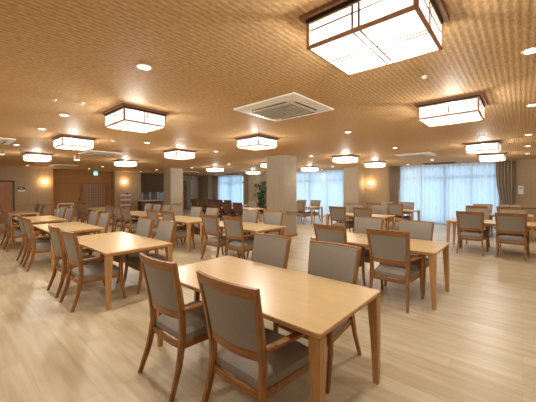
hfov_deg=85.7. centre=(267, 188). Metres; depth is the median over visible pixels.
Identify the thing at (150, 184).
window
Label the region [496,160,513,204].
drape
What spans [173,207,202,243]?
dining chair
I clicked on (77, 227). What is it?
dining table
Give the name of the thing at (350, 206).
cushion
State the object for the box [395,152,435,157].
air conditioner
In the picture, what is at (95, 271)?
seat cushion
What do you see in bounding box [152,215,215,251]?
dining table
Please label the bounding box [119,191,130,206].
rack
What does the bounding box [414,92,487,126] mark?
lantern
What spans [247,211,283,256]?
dining chair
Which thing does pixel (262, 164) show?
lantern
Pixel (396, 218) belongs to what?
seat cushion
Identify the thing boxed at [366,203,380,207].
dining chair
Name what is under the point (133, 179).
wall
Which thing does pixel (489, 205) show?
cushion
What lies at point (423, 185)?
sheer curtain
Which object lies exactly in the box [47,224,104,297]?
dining chair
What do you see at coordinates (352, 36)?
lantern
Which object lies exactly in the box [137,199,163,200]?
countertop
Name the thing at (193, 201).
dining chair
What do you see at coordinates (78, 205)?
dining chair
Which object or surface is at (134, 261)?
seat cushion
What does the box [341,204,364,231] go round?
dining chair
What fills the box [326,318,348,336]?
seat cushion
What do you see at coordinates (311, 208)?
dining table
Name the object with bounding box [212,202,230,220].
dining chair
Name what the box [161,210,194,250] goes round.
dining chair
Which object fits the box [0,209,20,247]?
dining chair
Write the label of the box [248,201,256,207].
cushion
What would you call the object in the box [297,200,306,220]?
dining chair
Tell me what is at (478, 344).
floor
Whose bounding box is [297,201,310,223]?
dining chair
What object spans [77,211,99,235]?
dining chair
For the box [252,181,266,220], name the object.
potted plant
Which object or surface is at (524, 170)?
wall
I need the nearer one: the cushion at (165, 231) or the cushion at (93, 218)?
the cushion at (165, 231)
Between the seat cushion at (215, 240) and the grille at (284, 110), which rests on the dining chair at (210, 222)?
the seat cushion at (215, 240)
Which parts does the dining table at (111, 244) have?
leg, leg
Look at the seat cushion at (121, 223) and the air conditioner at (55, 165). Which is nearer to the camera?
the seat cushion at (121, 223)
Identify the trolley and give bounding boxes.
[54,203,73,216]
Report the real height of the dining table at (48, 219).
0.700 m
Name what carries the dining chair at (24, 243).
on the floor
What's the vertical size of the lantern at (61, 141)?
0.194 m
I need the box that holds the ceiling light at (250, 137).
[236,135,276,139]
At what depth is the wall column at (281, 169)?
8.86 m
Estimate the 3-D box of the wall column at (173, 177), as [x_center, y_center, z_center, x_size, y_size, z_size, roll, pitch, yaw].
[-4.670,0.244,14.266,0.650,2.500,0.670,0,0,41]
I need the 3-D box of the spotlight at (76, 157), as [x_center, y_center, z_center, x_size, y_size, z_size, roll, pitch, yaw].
[-5.720,-0.930,8.643,0.150,0.145,0.150,0,0,41]
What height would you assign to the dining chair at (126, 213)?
0.968 m
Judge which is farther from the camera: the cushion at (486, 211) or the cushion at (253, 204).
the cushion at (253, 204)
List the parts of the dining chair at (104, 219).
leg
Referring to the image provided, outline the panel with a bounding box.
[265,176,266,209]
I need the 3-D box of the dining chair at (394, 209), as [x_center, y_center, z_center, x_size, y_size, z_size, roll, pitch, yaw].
[4.613,0.988,10.278,0.624,0.968,0.661,0,0,42]
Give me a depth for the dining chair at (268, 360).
1.68 m
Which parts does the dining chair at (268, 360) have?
leg, rail, panel, rail, leg, seat frame, armrest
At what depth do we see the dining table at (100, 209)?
11.29 m
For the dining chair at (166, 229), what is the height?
0.968 m
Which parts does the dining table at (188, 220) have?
leg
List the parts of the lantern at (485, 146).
lamp shade, plate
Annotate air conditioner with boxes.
[0,137,15,144]
[48,164,77,166]
[78,150,123,155]
[233,92,333,121]
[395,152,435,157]
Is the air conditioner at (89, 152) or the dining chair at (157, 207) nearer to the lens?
the air conditioner at (89, 152)
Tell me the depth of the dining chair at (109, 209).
9.37 m
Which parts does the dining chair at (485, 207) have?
rail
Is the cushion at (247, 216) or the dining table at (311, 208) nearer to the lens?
the cushion at (247, 216)
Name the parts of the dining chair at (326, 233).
rail, panel, leg, leg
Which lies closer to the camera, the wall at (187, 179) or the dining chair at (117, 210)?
the dining chair at (117, 210)
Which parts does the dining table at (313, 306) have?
leg, leg, leg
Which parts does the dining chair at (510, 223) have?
leg, rail, panel, rail, seat frame, leg, leg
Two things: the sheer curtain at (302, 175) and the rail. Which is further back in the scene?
the sheer curtain at (302, 175)
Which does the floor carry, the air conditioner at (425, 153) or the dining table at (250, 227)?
the dining table at (250, 227)
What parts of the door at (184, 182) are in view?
panel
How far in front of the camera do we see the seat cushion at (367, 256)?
4.63 m
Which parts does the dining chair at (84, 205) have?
panel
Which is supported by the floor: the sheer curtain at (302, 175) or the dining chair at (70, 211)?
the dining chair at (70, 211)
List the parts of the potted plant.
pot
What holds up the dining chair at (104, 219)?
on the floor
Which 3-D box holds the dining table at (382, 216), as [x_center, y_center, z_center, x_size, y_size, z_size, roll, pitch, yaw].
[2.768,1.122,8.753,1.800,0.700,0.900,0,0,41]
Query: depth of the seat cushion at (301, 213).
12.34 m
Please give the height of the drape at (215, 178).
2.440 m
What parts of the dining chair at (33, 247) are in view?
leg, panel, leg, seat frame, armrest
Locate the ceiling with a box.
[0,0,535,175]
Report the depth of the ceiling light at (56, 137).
5.52 m
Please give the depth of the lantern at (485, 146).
6.37 m
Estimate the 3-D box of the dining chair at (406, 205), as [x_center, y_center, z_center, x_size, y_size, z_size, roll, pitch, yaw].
[5.149,0.987,10.887,0.624,0.968,0.661,0,0,43]
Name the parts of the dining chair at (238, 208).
panel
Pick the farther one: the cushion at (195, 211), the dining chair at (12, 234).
the cushion at (195, 211)
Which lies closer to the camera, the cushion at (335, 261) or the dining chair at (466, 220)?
the cushion at (335, 261)
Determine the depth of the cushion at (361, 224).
5.14 m
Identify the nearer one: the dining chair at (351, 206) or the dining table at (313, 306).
the dining table at (313, 306)
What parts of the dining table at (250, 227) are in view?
leg, leg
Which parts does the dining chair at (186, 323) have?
leg, rail, panel, rail, leg, seat frame, armrest, leg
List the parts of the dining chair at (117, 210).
leg, panel, leg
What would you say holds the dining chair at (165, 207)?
on the floor
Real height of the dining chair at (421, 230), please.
0.968 m
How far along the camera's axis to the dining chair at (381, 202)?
11.64 m
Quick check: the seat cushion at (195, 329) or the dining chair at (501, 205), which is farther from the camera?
the dining chair at (501, 205)
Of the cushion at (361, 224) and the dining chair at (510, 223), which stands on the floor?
the dining chair at (510, 223)
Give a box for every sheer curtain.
[218,175,241,202]
[297,171,306,211]
[308,169,342,215]
[399,164,443,223]
[444,161,498,226]
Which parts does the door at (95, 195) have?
paper panel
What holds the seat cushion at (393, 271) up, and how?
on the dining chair at (391, 249)
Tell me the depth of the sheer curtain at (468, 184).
11.25 m
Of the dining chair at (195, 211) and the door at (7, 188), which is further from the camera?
the door at (7, 188)
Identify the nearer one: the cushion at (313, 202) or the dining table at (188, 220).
the dining table at (188, 220)
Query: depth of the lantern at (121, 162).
10.03 m
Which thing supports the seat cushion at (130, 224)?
on the dining chair at (126, 213)
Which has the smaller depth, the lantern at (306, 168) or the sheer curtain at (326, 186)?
the lantern at (306, 168)
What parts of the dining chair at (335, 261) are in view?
leg, seat frame, leg, rail, leg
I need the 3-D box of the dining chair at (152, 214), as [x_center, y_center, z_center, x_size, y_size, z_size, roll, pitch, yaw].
[-2.813,1.010,7.627,0.624,0.968,0.661,0,0,41]
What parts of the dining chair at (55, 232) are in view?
leg, rail, panel, leg, seat frame, leg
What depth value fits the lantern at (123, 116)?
3.70 m
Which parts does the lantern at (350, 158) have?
frame, lamp shade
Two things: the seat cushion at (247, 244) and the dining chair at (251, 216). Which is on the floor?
the dining chair at (251, 216)
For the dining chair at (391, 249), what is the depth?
3.64 m
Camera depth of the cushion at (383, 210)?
8.98 m
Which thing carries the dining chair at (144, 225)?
on the floor
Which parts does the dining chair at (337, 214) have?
panel, rail, leg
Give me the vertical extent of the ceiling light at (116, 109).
0.018 m
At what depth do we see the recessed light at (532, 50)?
2.15 m
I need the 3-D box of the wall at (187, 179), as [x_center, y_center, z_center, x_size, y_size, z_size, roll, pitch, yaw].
[-6.436,0.249,22.294,0.100,2.500,1.200,0,0,41]
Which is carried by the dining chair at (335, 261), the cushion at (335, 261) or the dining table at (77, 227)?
the cushion at (335, 261)
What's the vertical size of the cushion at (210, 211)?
0.384 m
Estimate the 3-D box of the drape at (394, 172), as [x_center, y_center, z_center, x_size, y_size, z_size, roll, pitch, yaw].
[5.680,0.213,12.980,0.500,2.440,0.110,0,0,41]
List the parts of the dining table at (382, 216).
leg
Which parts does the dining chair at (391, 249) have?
leg, panel, rail, rail, seat frame, leg, armrest, leg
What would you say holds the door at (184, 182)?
in the wall at (187, 179)
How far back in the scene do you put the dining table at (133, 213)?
9.32 m
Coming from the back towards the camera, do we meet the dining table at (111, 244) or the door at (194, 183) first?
the door at (194, 183)
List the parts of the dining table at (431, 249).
leg, leg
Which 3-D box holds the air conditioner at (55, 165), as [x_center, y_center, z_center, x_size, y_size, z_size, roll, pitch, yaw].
[-8.619,-0.972,12.162,0.950,0.043,0.850,0,0,41]
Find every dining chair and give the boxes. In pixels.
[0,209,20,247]
[3,210,37,251]
[16,214,50,264]
[17,203,40,226]
[22,204,46,223]
[22,217,61,271]
[38,207,66,235]
[43,208,74,235]
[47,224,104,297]
[59,229,126,312]
[75,202,89,221]
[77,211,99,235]
[79,212,110,254]
[81,203,100,223]
[105,205,129,231]
[112,206,137,233]
[113,217,153,282]
[121,206,138,233]
[123,220,176,293]
[132,203,152,232]
[138,252,208,401]
[145,204,161,217]
[146,209,177,244]
[147,205,171,236]
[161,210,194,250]
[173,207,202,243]
[190,208,218,239]
[191,199,205,213]
[196,270,308,401]
[197,199,206,213]
[201,214,239,259]
[207,199,213,207]
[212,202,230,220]
[222,202,240,216]
[222,216,253,258]
[224,210,258,255]
[232,202,242,216]
[239,201,257,222]
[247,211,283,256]
[251,233,291,268]
[273,240,361,393]
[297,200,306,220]
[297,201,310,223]
[306,200,320,222]
[313,223,365,285]
[329,206,353,232]
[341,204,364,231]
[353,207,371,217]
[354,217,383,282]
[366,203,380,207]
[366,228,423,312]
[372,205,388,229]
[380,201,393,222]
[384,220,433,294]
[387,203,408,228]
[395,202,414,222]
[456,211,488,255]
[461,208,490,250]
[466,205,490,236]
[473,204,492,235]
[493,213,530,261]
[496,206,520,212]
[498,209,529,254]
[499,204,520,206]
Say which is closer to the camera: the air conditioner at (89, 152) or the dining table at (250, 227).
the dining table at (250, 227)
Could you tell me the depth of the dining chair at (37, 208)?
10.67 m
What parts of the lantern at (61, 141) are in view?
lamp shade, plate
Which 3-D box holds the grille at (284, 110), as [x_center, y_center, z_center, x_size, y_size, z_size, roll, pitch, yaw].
[0.199,-0.981,3.669,0.582,0.008,0.470,0,0,41]
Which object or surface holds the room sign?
attached to the wall at (31, 178)
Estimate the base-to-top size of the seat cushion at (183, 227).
0.103 m
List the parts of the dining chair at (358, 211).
panel, rail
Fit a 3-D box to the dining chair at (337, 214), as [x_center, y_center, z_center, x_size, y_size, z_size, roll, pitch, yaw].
[2.200,0.995,8.681,0.624,0.968,0.661,0,0,40]
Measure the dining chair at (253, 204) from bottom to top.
0.968 m
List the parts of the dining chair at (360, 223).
rail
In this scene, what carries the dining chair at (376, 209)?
on the floor
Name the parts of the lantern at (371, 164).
lamp shade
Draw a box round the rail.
[423,162,456,164]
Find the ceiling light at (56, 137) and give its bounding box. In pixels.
[53,136,94,139]
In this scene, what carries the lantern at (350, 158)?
attached to the ceiling
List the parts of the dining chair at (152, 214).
panel, leg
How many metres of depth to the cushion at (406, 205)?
11.04 m
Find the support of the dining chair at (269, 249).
on the floor
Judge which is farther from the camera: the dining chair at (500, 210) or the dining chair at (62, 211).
the dining chair at (62, 211)
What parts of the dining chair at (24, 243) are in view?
leg, panel, leg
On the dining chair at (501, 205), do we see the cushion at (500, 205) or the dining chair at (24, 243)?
the cushion at (500, 205)
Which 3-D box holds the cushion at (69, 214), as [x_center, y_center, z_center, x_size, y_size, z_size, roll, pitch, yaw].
[-5.544,0.745,8.073,0.483,0.384,0.124,0,0,40]
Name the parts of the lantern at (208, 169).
lamp shade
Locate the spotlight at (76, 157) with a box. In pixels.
[74,155,79,160]
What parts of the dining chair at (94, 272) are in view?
leg, rail, panel, rail, leg, armrest, seat frame, armrest, leg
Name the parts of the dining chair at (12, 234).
leg, panel, leg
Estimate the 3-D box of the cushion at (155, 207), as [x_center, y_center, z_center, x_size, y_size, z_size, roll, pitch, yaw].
[-3.853,0.740,10.006,0.483,0.384,0.124,0,0,41]
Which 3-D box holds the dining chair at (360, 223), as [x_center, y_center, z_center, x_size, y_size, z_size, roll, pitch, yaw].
[1.610,0.997,4.935,0.624,0.968,0.661,0,0,41]
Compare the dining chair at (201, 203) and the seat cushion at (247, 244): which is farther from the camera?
the dining chair at (201, 203)
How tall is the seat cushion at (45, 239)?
0.103 m
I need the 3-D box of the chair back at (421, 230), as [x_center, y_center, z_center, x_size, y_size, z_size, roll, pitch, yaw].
[2.345,0.721,4.612,0.483,0.384,0.124,0,0,43]
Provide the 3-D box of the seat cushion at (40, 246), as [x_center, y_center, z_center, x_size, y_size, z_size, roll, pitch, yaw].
[-4.287,1.089,5.631,0.492,0.103,0.470,0,0,43]
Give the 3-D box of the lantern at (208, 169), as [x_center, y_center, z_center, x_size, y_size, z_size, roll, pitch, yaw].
[-2.469,-0.916,13.481,0.670,0.194,0.600,0,0,41]
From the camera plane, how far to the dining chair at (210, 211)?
7.84 m
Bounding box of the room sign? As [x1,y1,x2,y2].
[18,187,24,191]
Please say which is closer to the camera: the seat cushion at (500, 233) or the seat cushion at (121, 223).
the seat cushion at (500, 233)
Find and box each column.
[164,168,182,215]
[267,155,296,234]
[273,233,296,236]
[343,167,364,219]
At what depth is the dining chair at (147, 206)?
10.42 m
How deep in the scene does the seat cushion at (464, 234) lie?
6.59 m
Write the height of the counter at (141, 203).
1.310 m
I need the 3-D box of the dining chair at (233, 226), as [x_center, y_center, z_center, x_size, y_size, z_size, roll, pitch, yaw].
[-0.501,1.003,5.669,0.624,0.968,0.661,0,0,41]
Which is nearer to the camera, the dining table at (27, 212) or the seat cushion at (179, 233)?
the seat cushion at (179, 233)
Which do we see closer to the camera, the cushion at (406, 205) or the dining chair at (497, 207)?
the dining chair at (497, 207)
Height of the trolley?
0.869 m
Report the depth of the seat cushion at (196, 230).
7.55 m
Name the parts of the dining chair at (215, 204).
panel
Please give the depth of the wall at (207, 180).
21.62 m
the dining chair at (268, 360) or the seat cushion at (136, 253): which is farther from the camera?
the seat cushion at (136, 253)
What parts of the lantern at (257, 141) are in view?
plate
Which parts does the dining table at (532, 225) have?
leg, leg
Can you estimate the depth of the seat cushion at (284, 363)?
1.77 m
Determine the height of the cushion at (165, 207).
0.384 m
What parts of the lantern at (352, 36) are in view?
plate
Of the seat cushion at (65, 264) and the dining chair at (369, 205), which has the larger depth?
the dining chair at (369, 205)
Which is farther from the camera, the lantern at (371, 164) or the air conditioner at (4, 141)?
the lantern at (371, 164)
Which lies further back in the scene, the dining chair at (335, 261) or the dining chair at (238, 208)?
the dining chair at (238, 208)
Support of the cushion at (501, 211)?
on the dining chair at (500, 210)
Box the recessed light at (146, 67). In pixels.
[136,64,151,70]
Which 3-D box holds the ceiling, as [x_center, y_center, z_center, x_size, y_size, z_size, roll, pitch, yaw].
[-2.679,-1.062,9.605,22.700,0.100,16.900,0,0,41]
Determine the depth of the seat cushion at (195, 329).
2.26 m
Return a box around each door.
[0,180,14,223]
[53,182,81,216]
[82,183,107,215]
[183,181,185,208]
[191,180,197,206]
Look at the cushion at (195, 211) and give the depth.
8.42 m
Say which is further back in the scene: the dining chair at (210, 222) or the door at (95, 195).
the door at (95, 195)
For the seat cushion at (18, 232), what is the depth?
7.07 m
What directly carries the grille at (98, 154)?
attached to the air conditioner at (89, 152)
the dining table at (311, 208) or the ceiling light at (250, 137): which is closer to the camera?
the ceiling light at (250, 137)
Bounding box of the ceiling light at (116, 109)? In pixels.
[104,106,165,115]
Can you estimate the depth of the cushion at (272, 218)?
6.52 m
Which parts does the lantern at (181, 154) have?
lamp shade, plate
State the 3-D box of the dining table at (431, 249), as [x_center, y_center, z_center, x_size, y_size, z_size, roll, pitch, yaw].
[1.645,1.125,4.414,1.800,0.700,0.900,0,0,41]
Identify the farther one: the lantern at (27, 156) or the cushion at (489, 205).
the cushion at (489, 205)
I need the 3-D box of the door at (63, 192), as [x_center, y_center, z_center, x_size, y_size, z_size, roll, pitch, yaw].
[-10.599,0.582,15.236,0.100,1.860,1.340,0,0,41]
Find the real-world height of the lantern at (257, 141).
0.194 m
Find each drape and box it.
[213,176,217,201]
[389,166,399,216]
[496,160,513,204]
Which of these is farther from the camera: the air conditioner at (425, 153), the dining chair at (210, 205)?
the dining chair at (210, 205)
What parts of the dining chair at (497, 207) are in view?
rail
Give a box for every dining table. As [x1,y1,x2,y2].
[0,210,39,230]
[12,215,67,247]
[32,221,104,270]
[65,231,172,309]
[82,207,105,225]
[112,211,161,231]
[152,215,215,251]
[157,256,380,401]
[200,221,285,254]
[221,206,264,220]
[305,206,322,223]
[310,232,449,309]
[326,212,394,230]
[403,209,419,220]
[446,218,535,244]
[457,213,533,241]
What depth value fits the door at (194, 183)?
22.83 m
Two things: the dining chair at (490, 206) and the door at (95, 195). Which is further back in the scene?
the door at (95, 195)
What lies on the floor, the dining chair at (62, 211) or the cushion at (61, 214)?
the dining chair at (62, 211)
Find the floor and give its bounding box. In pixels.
[0,208,535,401]
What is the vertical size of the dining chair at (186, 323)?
0.968 m
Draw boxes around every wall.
[0,166,110,216]
[111,172,140,211]
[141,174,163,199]
[183,176,191,208]
[198,159,535,221]
[203,175,212,207]
[248,173,263,212]
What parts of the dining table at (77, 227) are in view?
leg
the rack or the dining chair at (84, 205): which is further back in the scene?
the rack
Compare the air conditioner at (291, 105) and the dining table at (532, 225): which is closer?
the air conditioner at (291, 105)
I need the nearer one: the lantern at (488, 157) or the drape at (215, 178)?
the lantern at (488, 157)
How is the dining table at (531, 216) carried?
on the floor
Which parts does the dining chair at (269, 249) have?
rail, leg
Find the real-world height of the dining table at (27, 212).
0.700 m
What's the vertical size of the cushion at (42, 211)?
0.384 m
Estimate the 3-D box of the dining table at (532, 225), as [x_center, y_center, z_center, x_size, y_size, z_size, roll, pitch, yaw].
[5.286,1.114,6.740,1.800,0.700,0.900,0,0,41]
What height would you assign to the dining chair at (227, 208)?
0.968 m
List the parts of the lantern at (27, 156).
lamp shade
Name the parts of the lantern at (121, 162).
frame, lamp shade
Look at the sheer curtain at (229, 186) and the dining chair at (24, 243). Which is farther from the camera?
the sheer curtain at (229, 186)
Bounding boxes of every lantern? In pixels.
[22,152,52,161]
[51,134,96,150]
[102,103,168,132]
[113,159,137,166]
[163,149,196,159]
[205,167,224,171]
[235,134,278,149]
[246,170,259,174]
[259,162,266,167]
[299,0,449,75]
[301,166,318,170]
[331,154,359,162]
[363,161,385,167]
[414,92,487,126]
[463,140,502,153]
[477,152,506,161]
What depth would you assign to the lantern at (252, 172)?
15.81 m
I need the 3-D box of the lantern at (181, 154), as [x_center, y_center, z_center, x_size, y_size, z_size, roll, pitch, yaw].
[-2.349,-0.916,7.678,0.670,0.194,0.600,0,0,41]
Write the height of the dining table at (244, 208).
0.700 m
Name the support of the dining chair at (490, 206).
on the floor
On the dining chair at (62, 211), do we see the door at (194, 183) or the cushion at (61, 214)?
the cushion at (61, 214)
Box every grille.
[88,153,113,155]
[254,103,312,118]
[404,154,427,156]
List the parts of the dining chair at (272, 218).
leg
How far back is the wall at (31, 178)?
13.43 m
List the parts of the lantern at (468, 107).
plate, lamp shade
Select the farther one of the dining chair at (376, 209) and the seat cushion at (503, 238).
the dining chair at (376, 209)
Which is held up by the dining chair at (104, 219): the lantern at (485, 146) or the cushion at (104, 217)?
the cushion at (104, 217)
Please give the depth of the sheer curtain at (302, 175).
16.34 m
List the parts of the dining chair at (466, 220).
leg, rail, rail, panel, seat frame, leg, leg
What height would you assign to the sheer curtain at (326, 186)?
2.440 m
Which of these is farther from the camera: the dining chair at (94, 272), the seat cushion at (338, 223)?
the seat cushion at (338, 223)
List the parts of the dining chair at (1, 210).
leg, panel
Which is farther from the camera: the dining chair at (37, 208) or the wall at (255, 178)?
the wall at (255, 178)
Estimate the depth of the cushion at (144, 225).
5.15 m
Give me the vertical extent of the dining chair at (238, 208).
0.968 m
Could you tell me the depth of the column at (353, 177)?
13.83 m
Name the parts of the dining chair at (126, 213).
panel, leg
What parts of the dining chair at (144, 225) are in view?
leg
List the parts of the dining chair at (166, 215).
rail, panel, leg, leg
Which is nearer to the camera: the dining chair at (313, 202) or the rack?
the dining chair at (313, 202)
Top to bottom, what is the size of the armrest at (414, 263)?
0.103 m
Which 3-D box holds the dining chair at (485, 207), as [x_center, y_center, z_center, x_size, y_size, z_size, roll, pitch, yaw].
[6.396,0.983,8.809,0.624,0.968,0.661,0,0,43]
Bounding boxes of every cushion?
[10,230,21,235]
[24,237,50,242]
[31,241,50,250]
[40,205,44,214]
[58,207,64,217]
[58,254,99,269]
[65,208,72,220]
[71,262,118,279]
[88,211,97,224]
[98,213,108,227]
[113,252,145,259]
[117,221,134,225]
[125,222,137,226]
[126,253,165,267]
[136,218,151,236]
[144,204,151,211]
[153,205,160,212]
[155,300,207,340]
[156,221,173,241]
[162,205,170,210]
[176,230,191,236]
[177,225,197,229]
[190,207,200,216]
[191,227,199,232]
[206,208,217,214]
[207,236,235,243]
[216,328,308,389]
[228,239,252,248]
[242,211,256,222]
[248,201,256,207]
[264,212,281,230]
[297,212,310,215]
[309,243,357,283]
[311,200,319,205]
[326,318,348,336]
[332,222,351,226]
[349,205,363,212]
[355,218,381,233]
[360,248,369,259]
[372,206,387,214]
[374,263,419,279]
[390,217,406,220]
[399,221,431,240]
[400,202,413,212]
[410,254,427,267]
[460,231,485,238]
[466,209,488,219]
[474,204,491,212]
[499,233,526,237]
[499,234,526,242]
[500,205,519,206]
[500,210,525,213]
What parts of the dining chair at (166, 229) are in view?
leg, seat frame, leg, leg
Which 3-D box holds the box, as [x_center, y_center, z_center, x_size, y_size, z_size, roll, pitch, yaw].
[9.012,0.033,10.303,0.150,0.300,0.023,0,0,41]
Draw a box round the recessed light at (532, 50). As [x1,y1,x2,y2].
[521,47,535,54]
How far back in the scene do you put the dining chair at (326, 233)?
4.16 m
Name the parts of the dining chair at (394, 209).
panel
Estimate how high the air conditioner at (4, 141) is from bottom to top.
0.043 m
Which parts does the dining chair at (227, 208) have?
panel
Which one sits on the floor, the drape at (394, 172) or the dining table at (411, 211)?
the dining table at (411, 211)
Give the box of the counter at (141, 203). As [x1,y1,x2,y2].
[137,192,163,210]
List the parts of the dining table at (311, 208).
leg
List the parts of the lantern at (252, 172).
lamp shade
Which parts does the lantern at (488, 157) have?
lamp shade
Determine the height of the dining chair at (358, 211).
0.968 m
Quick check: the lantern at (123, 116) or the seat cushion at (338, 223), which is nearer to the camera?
the lantern at (123, 116)
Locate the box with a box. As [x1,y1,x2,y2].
[518,186,523,193]
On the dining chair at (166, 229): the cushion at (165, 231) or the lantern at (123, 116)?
the cushion at (165, 231)
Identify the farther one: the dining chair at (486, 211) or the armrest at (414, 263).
the dining chair at (486, 211)
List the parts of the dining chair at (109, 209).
panel, leg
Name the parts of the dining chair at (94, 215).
leg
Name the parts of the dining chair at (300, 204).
panel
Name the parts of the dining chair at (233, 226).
leg, rail, panel, rail, seat frame, leg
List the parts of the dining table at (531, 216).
leg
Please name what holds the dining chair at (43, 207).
on the floor
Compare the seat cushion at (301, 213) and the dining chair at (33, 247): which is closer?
the dining chair at (33, 247)
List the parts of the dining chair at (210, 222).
leg, rail, panel, rail, seat frame, leg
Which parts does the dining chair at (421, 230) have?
rail, leg, leg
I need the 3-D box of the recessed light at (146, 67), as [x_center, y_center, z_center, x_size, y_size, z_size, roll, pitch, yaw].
[-1.030,-1.014,2.406,0.124,0.006,0.124,0,0,41]
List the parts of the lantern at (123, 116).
lamp shade, plate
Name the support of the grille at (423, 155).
attached to the air conditioner at (425, 153)
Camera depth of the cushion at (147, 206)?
10.46 m
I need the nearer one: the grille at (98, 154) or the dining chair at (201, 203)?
the grille at (98, 154)

